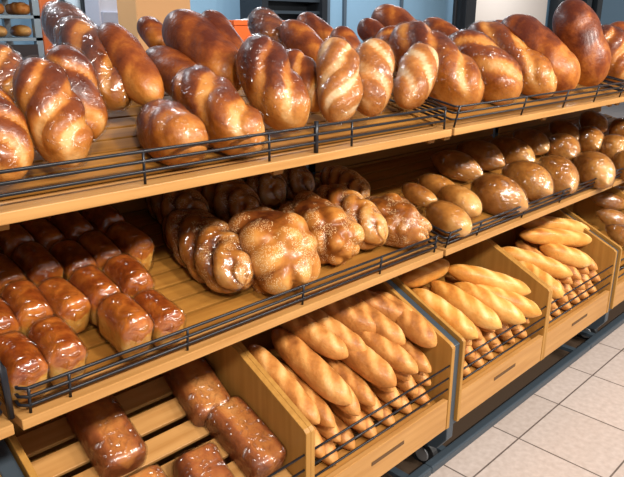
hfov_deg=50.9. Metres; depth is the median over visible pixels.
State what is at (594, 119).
loaf
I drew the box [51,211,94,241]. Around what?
loaf
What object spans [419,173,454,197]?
round loaf
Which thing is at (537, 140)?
loaf
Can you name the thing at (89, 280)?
loaf
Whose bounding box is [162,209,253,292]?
loaf
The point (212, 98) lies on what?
loaf
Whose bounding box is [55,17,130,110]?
loaf
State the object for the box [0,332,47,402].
loaf
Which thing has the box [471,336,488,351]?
baguette
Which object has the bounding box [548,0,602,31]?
trim
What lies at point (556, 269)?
baguette
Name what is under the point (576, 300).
baguette
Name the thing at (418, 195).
round loaf
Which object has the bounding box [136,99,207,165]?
loaf
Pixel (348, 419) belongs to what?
baguette
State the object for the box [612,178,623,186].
shelf
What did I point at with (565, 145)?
loaf
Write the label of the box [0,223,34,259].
loaf
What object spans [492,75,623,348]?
rack
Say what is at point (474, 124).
shelf
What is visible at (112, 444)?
loaf
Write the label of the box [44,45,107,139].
loaf
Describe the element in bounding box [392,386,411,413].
baguette
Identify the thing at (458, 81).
loaf
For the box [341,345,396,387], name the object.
baguette
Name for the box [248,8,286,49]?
loaf
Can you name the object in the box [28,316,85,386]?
loaf
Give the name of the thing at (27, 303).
loaf
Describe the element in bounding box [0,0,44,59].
storage rack
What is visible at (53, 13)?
loaf
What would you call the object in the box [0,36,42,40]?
shelf
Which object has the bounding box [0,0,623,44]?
wall
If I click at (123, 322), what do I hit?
loaf
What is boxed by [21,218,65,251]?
loaf
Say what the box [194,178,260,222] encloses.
loaf
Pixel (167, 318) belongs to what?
loaf
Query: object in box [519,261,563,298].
baguette
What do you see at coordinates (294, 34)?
loaf
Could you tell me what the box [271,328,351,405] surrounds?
baguette
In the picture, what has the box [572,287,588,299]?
baguette
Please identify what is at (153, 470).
loaf
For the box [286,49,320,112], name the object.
loaf
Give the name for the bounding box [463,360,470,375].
baguette
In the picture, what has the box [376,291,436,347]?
baguette
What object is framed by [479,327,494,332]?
baguette
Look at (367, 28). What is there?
loaf
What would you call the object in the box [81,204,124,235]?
loaf
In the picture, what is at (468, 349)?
baguette
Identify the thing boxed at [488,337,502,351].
baguette
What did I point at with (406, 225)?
loaf
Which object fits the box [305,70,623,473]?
rack
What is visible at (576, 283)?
baguette
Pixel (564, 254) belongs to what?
baguette
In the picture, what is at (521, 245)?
baguette
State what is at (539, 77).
loaf
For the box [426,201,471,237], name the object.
round loaf
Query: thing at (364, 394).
baguette
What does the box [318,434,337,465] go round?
baguette
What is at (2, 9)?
loaf
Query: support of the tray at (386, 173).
on the rack at (480, 400)
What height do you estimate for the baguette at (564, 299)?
0.134 m
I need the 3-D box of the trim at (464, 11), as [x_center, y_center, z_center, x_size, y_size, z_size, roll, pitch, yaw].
[2.174,-3.243,9.521,0.380,3.300,0.240,-17,25,-42]
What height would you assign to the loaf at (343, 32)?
0.134 m
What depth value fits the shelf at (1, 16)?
3.81 m
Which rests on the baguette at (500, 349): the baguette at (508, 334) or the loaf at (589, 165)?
the baguette at (508, 334)
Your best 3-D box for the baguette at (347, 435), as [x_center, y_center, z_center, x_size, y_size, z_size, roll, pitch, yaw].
[0.029,0.516,1.959,0.069,0.135,0.275,-17,25,-42]
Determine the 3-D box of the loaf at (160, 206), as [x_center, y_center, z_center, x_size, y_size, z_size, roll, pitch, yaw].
[-0.388,-0.102,1.869,0.147,0.144,0.260,-14,23,-36]
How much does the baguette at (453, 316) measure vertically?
0.127 m
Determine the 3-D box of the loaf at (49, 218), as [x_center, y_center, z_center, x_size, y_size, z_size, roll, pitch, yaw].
[-0.684,-0.068,1.704,0.136,0.120,0.081,15,23,38]
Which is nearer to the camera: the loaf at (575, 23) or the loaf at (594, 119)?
the loaf at (575, 23)
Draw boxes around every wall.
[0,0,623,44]
[475,0,547,25]
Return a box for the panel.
[38,0,56,55]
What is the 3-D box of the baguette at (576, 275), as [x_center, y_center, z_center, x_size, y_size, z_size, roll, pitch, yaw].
[1.069,0.091,2.912,0.279,0.126,0.065,17,25,42]
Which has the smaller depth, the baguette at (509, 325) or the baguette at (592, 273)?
the baguette at (509, 325)
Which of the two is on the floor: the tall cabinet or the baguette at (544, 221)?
the tall cabinet
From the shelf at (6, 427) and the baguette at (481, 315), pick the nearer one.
the shelf at (6, 427)
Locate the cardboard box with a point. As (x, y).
(130, 12)
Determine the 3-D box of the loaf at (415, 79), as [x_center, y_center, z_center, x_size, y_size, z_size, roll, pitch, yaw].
[0.315,-0.489,1.964,0.127,0.194,0.241,7,19,19]
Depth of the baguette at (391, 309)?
2.11 m
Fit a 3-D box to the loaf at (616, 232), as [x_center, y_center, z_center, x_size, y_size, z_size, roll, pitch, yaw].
[1.505,-0.015,3.170,0.176,0.102,0.108,12,22,32]
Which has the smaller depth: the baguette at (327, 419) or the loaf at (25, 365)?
the loaf at (25, 365)
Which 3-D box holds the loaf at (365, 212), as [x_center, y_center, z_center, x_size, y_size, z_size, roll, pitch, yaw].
[0.108,-0.070,1.977,0.140,0.171,0.311,-14,23,-36]
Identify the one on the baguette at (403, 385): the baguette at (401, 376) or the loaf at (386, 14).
the baguette at (401, 376)
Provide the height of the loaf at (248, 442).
0.164 m
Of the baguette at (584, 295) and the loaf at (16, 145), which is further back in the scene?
the baguette at (584, 295)
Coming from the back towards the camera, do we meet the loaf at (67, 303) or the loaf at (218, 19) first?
the loaf at (218, 19)
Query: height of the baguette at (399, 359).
0.132 m
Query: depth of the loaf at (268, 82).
1.52 m
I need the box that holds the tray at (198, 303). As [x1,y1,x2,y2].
[0,212,419,404]
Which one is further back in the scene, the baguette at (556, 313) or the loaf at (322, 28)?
the baguette at (556, 313)
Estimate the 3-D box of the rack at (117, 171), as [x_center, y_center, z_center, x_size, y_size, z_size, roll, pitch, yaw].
[-0.306,0.225,1.862,1.300,1.450,0.852,-17,25,-42]
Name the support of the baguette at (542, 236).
on the baguette at (564, 254)
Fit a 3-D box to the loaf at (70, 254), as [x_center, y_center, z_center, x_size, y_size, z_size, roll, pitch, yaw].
[-0.551,0.063,1.518,0.082,0.112,0.134,-16,24,-41]
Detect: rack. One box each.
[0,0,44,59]
[0,87,454,476]
[0,361,14,476]
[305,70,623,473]
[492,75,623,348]
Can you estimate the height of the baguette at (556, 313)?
0.134 m
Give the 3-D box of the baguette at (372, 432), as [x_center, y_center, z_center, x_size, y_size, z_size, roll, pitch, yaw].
[0.092,0.503,2.001,0.280,0.125,0.067,17,25,42]
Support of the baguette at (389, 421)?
on the rack at (117, 171)
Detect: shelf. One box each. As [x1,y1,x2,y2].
[0,15,39,18]
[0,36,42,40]
[0,126,451,225]
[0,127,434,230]
[0,413,14,439]
[5,247,442,429]
[427,185,611,255]
[433,96,623,135]
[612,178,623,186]
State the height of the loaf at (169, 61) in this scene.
0.144 m
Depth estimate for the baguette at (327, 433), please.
1.82 m
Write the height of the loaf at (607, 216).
0.100 m
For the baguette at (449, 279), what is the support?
on the baguette at (508, 334)
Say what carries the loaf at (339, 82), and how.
on the rack at (117, 171)
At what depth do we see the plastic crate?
3.31 m
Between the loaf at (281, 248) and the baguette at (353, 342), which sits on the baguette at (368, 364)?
the baguette at (353, 342)
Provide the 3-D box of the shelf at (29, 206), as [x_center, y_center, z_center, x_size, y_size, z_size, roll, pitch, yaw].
[-0.077,-0.175,1.488,1.286,0.021,0.077,-17,25,-42]
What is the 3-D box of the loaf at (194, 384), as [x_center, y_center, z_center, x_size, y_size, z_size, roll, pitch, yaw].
[-0.322,0.417,1.826,0.125,0.163,0.244,-13,23,-36]
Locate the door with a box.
[57,0,85,14]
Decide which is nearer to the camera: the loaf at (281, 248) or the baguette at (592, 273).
the loaf at (281, 248)
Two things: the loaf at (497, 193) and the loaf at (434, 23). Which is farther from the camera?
the loaf at (434, 23)
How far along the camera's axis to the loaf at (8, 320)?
1.25 m
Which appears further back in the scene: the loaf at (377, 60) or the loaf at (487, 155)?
the loaf at (487, 155)
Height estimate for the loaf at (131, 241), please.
0.126 m
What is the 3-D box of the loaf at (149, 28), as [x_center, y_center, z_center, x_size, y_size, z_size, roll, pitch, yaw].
[-0.457,-0.593,1.906,0.077,0.103,0.124,-14,23,-38]
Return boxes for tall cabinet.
[84,0,118,26]
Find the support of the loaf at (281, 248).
on the rack at (117, 171)
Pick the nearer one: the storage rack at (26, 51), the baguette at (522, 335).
the baguette at (522, 335)
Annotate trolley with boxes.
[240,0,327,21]
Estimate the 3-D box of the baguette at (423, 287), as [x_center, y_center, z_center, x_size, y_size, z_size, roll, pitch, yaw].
[0.504,0.265,2.376,0.063,0.130,0.276,-17,25,-42]
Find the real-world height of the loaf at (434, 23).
0.152 m
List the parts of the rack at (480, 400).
panel, frame, panel, guard post, guard post, panel, panel, bumper rail, panel, guard post, panel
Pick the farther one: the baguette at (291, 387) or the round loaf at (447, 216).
the round loaf at (447, 216)
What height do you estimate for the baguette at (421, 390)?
0.126 m
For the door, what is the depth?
5.37 m
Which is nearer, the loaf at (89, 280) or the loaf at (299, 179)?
the loaf at (89, 280)
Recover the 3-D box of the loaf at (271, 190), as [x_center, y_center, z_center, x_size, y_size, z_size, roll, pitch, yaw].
[-0.176,-0.176,2.075,0.151,0.155,0.251,-16,24,-40]
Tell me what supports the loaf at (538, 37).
on the rack at (480, 400)
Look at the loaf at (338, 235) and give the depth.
1.78 m
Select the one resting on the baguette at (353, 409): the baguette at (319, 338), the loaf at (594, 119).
the baguette at (319, 338)
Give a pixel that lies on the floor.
(573, 426)
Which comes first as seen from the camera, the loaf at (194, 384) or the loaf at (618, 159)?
the loaf at (194, 384)
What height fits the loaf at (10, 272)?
0.118 m
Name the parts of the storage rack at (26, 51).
post, panel, post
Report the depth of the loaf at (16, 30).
3.89 m
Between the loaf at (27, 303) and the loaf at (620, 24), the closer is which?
the loaf at (27, 303)
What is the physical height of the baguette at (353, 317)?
0.127 m
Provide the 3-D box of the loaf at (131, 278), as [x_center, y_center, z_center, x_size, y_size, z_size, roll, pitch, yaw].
[-0.414,0.101,1.481,0.082,0.128,0.137,-15,23,-39]
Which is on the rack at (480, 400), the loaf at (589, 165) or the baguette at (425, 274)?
the loaf at (589, 165)
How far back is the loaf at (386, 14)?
2.59 m
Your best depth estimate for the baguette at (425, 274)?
2.36 m
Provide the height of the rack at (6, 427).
1.450 m
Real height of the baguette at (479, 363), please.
0.132 m
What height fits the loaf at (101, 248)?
0.120 m
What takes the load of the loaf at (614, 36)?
on the rack at (584, 211)
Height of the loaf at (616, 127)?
0.137 m
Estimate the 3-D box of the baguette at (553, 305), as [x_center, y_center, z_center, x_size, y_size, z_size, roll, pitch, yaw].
[0.908,0.201,2.767,0.277,0.131,0.069,17,25,42]
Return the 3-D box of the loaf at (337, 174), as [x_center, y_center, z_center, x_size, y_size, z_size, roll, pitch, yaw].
[0.115,-0.187,2.242,0.130,0.109,0.223,-14,23,-38]
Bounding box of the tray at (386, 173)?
[313,138,581,245]
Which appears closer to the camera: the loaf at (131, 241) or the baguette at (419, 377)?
the loaf at (131, 241)
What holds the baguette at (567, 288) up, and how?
on the baguette at (567, 306)
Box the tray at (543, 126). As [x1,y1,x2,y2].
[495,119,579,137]
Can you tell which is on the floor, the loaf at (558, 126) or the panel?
the panel
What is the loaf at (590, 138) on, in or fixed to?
on the rack at (584, 211)
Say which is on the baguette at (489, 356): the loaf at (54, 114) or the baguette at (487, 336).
the baguette at (487, 336)
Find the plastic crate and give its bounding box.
[229,20,284,41]
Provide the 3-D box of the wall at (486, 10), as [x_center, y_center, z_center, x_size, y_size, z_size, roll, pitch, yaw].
[3.182,-3.651,10.782,2.680,3.300,0.090,-17,25,-42]
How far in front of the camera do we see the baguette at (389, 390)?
1.96 m
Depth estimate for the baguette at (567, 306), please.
2.80 m
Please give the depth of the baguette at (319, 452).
1.76 m
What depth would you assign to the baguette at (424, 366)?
2.08 m
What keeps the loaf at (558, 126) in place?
on the rack at (584, 211)
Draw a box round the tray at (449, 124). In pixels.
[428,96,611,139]
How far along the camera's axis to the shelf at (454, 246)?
2.32 m
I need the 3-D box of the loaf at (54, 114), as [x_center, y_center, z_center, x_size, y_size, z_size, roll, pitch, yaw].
[-0.470,-0.229,1.185,0.114,0.198,0.168,-14,23,-36]
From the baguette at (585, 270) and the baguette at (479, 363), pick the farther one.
the baguette at (585, 270)
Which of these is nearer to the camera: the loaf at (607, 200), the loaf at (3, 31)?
the loaf at (607, 200)
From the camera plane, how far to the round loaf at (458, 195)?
2.21 m
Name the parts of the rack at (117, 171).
frame, panel, guard post, guard post, panel, guard post, guard post, panel, panel, panel, guard post, panel, guard post, guard post, guard post, panel, bumper rail, guard post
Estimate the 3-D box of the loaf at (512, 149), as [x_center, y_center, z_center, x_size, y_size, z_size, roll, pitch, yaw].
[0.874,-0.378,2.859,0.138,0.134,0.256,-14,23,-37]
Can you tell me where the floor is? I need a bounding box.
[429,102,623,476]
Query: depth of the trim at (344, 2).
8.17 m
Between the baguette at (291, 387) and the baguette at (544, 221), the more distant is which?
the baguette at (544, 221)
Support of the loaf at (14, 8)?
on the storage rack at (26, 51)
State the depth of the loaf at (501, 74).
2.23 m
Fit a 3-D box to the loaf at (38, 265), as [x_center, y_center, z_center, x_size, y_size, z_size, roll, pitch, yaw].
[-0.610,0.073,1.458,0.139,0.127,0.081,16,24,40]
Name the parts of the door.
pane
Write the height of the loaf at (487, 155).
0.126 m
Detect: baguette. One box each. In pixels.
[248,344,319,424]
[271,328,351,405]
[279,314,348,359]
[279,361,335,427]
[307,309,366,351]
[312,349,375,406]
[312,424,324,457]
[314,351,359,415]
[314,424,340,441]
[316,392,365,430]
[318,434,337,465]
[319,299,375,331]
[329,407,354,449]
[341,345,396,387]
[343,295,405,345]
[351,408,376,438]
[353,289,416,321]
[355,331,417,374]
[357,373,401,406]
[359,391,382,417]
[370,382,393,392]
[372,394,394,426]
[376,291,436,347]
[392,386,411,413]
[393,369,410,380]
[396,375,417,394]
[400,258,449,287]
[401,336,431,372]
[402,382,429,405]
[412,288,477,339]
[412,371,430,385]
[420,286,481,339]
[430,280,501,329]
[445,276,506,324]
[448,264,530,295]
[453,282,525,324]
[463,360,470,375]
[464,348,483,367]
[465,339,471,345]
[465,346,474,357]
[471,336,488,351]
[477,284,541,317]
[477,348,493,359]
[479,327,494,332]
[481,330,497,344]
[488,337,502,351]
[495,324,511,337]
[495,333,514,343]
[502,246,572,278]
[508,324,519,329]
[511,324,526,338]
[515,242,572,284]
[519,228,591,246]
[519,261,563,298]
[521,216,589,231]
[524,240,580,279]
[539,243,591,267]
[550,305,560,316]
[551,299,556,308]
[554,291,567,302]
[555,301,571,310]
[562,283,572,294]
[567,291,579,303]
[570,279,584,289]
[572,247,597,269]
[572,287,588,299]
[576,267,588,274]
[580,273,591,284]
[585,283,596,292]
[587,270,600,281]
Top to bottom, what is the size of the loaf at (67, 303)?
0.110 m
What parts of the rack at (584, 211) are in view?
panel, panel, frame, panel, panel, bumper rail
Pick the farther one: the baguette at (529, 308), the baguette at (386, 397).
the baguette at (529, 308)
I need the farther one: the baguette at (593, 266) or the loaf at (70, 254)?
the baguette at (593, 266)
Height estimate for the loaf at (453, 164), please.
0.122 m
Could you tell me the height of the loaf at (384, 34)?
0.178 m
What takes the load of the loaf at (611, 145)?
on the rack at (584, 211)
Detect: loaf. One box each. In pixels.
[0,3,4,13]
[0,25,6,36]
[0,44,22,101]
[0,89,33,181]
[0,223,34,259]
[0,254,27,295]
[0,280,52,338]
[0,298,19,334]
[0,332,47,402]
[5,2,29,14]
[10,25,31,36]
[12,57,92,167]
[12,242,62,287]
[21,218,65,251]
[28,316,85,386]
[38,277,90,333]
[41,1,95,45]
[43,215,53,223]
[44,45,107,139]
[49,240,96,281]
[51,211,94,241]
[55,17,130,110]
[67,394,145,476]
[69,266,120,325]
[77,231,121,273]
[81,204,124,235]
[97,22,163,105]
[98,293,152,357]
[104,254,152,298]
[106,222,153,270]
[128,465,165,476]
[133,289,184,347]
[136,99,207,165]
[137,16,165,47]
[146,45,196,96]
[146,187,209,224]
[162,9,241,90]
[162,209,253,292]
[162,357,230,426]
[172,65,265,155]
[173,443,233,476]
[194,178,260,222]
[202,10,242,48]
[205,396,285,476]
[228,206,320,294]
[236,35,310,131]
[241,173,286,208]
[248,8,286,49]
[278,191,364,264]
[279,19,323,61]
[281,166,314,199]
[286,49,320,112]
[297,12,332,40]
[314,184,387,249]
[316,37,362,122]
[319,165,370,197]
[329,26,360,49]
[355,38,394,116]
[357,18,383,41]
[365,193,431,248]
[371,4,416,26]
[375,26,398,71]
[389,21,483,110]
[393,43,438,108]
[402,183,436,207]
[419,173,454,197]
[423,17,459,36]
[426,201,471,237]
[431,150,482,180]
[439,185,481,218]
[449,29,522,104]
[457,140,504,170]
[468,21,556,98]
[471,174,527,215]
[490,136,535,164]
[501,14,580,94]
[502,161,553,200]
[513,128,549,154]
[537,155,578,194]
[546,133,579,161]
[550,120,578,140]
[552,0,610,86]
[573,151,615,188]
[578,127,603,151]
[579,111,607,132]
[590,192,623,209]
[596,209,623,225]
[598,134,623,160]
[601,25,623,83]
[606,224,623,245]
[608,118,623,135]
[609,21,623,30]
[612,151,623,180]
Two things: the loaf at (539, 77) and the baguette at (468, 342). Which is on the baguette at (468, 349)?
the baguette at (468, 342)
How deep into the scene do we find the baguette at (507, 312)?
2.36 m
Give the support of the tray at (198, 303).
on the rack at (117, 171)
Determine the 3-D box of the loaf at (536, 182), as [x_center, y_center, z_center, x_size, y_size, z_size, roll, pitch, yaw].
[0.843,-0.226,2.562,0.189,0.151,0.203,3,18,7]
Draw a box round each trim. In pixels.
[327,0,403,25]
[452,0,476,30]
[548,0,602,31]
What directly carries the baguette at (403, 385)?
on the baguette at (407, 409)
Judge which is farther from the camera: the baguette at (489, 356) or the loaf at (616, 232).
the loaf at (616, 232)
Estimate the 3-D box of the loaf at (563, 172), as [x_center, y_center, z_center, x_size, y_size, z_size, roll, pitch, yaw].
[1.003,-0.262,2.695,0.164,0.152,0.303,0,18,-1]
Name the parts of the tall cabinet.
door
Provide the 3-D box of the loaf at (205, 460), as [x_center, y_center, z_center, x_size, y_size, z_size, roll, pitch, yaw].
[-0.260,0.593,1.595,0.128,0.141,0.175,-14,23,-37]
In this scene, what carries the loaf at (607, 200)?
on the rack at (584, 211)
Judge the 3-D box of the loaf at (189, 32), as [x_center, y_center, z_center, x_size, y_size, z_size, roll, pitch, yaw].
[-0.277,-0.485,1.700,0.271,0.212,0.146,16,24,41]
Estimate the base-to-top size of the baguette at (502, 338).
0.132 m
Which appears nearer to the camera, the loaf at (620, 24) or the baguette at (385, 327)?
the baguette at (385, 327)
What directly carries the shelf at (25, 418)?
attached to the rack at (117, 171)
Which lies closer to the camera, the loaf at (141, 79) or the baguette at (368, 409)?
the loaf at (141, 79)
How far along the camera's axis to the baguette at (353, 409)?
1.84 m
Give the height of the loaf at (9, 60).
0.120 m
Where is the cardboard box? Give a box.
[117,0,189,50]
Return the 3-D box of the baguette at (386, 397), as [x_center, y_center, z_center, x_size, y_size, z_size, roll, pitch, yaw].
[0.177,0.423,2.066,0.275,0.136,0.068,17,25,42]
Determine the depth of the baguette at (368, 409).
1.94 m
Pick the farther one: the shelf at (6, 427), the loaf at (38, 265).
the loaf at (38, 265)
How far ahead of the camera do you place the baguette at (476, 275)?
2.44 m
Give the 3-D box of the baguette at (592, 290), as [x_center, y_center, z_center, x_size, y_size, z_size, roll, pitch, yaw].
[1.201,0.162,3.059,0.278,0.128,0.065,17,25,42]
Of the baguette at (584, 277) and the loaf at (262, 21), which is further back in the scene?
the baguette at (584, 277)

